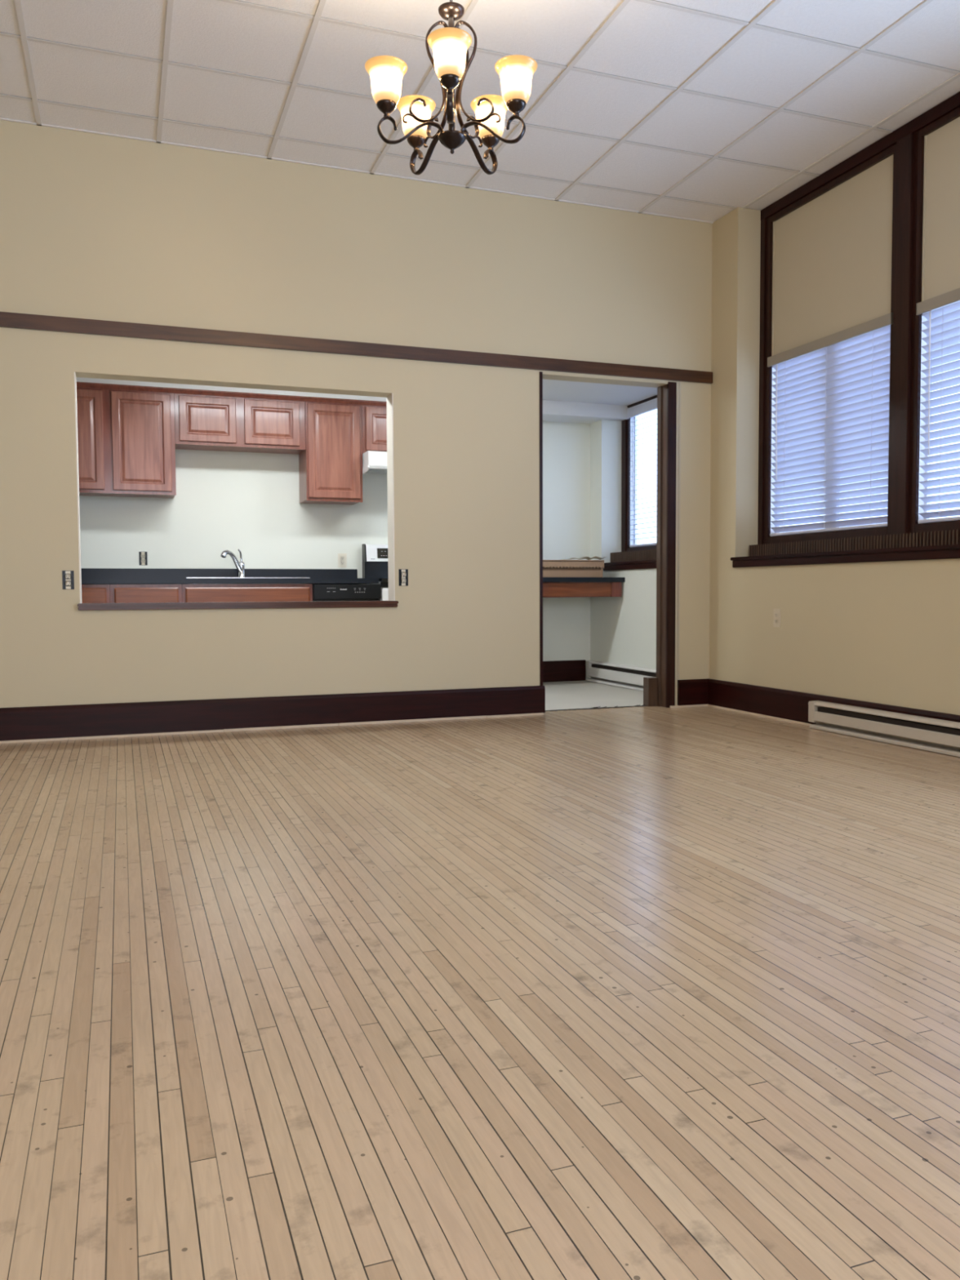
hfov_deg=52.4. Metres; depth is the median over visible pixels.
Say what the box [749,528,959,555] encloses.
strip
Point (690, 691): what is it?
baseboard
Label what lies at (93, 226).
wall
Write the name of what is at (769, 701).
baseboard
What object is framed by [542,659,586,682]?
baseboard
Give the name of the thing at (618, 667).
hood
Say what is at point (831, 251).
window
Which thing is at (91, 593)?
base cabinet
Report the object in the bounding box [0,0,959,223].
ceiling
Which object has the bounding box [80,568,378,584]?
countertop
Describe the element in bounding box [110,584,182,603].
base cabinet
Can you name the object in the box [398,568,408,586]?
wall outlet
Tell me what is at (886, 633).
wall
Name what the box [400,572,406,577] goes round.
receptacle
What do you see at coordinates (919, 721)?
hood
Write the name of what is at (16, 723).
baseboard
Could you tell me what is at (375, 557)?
range
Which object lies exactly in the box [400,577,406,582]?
receptacle
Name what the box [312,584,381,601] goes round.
dishwasher
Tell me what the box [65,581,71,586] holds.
receptacle
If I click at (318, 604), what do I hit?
ledge
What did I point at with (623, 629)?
wall
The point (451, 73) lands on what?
chandelier
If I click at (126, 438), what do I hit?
upper cabinet
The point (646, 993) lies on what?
floor
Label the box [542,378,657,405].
ceiling
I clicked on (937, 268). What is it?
window
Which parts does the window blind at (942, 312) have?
rail, ladder cord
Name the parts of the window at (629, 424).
sash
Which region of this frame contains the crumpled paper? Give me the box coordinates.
[560,555,607,559]
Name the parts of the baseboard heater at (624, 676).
panel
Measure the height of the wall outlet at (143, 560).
0.104 m
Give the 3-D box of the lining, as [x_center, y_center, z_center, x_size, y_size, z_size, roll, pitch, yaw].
[-1.403,-0.857,5.779,1.811,1.283,0.138,-1,3,-20]
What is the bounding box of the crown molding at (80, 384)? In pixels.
[76,382,386,406]
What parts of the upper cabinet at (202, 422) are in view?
door, door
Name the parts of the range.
panel, trim, oven door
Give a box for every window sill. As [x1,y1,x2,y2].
[603,560,656,570]
[730,544,959,567]
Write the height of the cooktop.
0.026 m
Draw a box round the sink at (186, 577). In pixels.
[186,577,309,584]
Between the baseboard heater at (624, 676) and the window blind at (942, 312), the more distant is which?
the baseboard heater at (624, 676)
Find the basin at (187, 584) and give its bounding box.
[186,583,247,584]
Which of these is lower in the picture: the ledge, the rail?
the ledge
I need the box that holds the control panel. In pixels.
[312,584,359,601]
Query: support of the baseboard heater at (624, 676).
attached to the wall at (623, 629)
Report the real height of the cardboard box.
0.144 m
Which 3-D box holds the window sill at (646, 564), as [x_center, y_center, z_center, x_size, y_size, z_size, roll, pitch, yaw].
[1.383,-0.616,8.032,0.245,0.067,1.302,-1,3,-20]
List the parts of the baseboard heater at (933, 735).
panel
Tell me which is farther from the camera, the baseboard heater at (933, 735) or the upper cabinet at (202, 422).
the upper cabinet at (202, 422)
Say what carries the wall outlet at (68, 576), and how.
attached to the wall at (93, 226)
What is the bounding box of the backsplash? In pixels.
[80,568,357,577]
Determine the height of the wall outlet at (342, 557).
0.116 m
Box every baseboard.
[0,685,545,741]
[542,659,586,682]
[677,678,710,705]
[707,679,959,724]
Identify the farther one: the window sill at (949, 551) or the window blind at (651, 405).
the window blind at (651, 405)
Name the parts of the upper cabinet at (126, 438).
door, door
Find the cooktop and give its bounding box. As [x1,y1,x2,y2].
[378,577,388,581]
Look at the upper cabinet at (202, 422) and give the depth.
7.38 m
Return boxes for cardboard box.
[542,560,604,577]
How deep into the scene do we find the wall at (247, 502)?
7.83 m
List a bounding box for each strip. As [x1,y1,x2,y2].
[0,704,810,743]
[609,549,656,562]
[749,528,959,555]
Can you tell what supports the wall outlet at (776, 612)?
attached to the wall at (886, 633)
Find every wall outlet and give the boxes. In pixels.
[62,570,74,589]
[138,551,147,564]
[337,553,346,567]
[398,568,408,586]
[773,608,781,626]
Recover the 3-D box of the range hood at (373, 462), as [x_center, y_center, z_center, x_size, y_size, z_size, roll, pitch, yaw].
[-0.596,-1.405,7.920,0.763,0.161,0.510,-1,3,-20]
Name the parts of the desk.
apron panel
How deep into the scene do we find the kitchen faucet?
7.63 m
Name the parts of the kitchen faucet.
spout, lever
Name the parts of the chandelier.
arm, lamp shade, arm, lamp shade, arm, lamp shade, arm, lamp shade, arm, lamp shade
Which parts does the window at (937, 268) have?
sash, panel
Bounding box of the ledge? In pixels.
[77,600,398,610]
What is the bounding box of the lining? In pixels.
[74,372,395,603]
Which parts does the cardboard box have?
lid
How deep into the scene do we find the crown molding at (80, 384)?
7.33 m
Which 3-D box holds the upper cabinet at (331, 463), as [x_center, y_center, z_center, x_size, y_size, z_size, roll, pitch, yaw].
[-1.192,-1.480,7.783,0.443,0.774,0.349,-1,3,-20]
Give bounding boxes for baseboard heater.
[586,660,656,691]
[808,700,959,756]
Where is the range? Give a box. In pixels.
[362,543,388,600]
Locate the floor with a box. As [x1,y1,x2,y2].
[0,680,959,1279]
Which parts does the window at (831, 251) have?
sash, panel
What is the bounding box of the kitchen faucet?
[220,549,244,577]
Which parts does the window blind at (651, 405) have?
ladder cord, rail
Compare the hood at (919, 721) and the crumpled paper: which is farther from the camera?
the crumpled paper
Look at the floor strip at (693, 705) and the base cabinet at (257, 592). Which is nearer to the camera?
the floor strip at (693, 705)
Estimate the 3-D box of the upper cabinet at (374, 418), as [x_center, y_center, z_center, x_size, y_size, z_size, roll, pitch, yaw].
[-0.625,-1.686,7.982,0.763,0.389,0.349,-1,3,-20]
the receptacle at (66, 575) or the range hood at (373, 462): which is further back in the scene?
the range hood at (373, 462)
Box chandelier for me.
[364,0,537,174]
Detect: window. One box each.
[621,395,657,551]
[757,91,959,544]
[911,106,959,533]
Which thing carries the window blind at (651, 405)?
attached to the window at (629, 424)
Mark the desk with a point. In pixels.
(553, 587)
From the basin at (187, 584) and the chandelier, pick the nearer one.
the chandelier
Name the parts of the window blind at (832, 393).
ladder cord, ladder cord, rail, ladder cord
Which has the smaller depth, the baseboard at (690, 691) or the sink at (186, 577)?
the baseboard at (690, 691)
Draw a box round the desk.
[542,577,625,597]
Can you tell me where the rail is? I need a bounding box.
[0,311,712,383]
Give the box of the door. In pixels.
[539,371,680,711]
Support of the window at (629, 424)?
in the wall at (623, 629)
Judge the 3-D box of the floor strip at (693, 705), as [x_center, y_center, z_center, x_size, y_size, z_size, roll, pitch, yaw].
[-0.152,0.722,1.726,6.872,0.014,8.464,-1,3,-20]
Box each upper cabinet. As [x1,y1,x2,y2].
[76,386,176,497]
[173,393,305,454]
[298,401,362,504]
[361,404,386,453]
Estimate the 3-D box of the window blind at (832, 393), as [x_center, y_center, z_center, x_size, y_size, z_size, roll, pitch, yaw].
[2.128,-1.255,5.979,0.076,1.177,1.108,-1,3,-20]
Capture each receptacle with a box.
[64,573,71,578]
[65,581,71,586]
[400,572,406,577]
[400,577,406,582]
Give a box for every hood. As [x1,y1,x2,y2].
[362,450,386,474]
[589,660,656,672]
[811,700,959,728]
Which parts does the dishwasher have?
door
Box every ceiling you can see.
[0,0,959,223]
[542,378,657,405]
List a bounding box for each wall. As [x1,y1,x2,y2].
[0,120,712,738]
[79,421,590,679]
[590,419,656,678]
[709,207,959,715]
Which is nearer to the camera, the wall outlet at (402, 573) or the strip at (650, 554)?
the wall outlet at (402, 573)
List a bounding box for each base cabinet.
[81,584,110,603]
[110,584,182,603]
[182,583,312,602]
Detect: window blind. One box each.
[626,397,657,546]
[767,312,893,536]
[915,288,959,523]

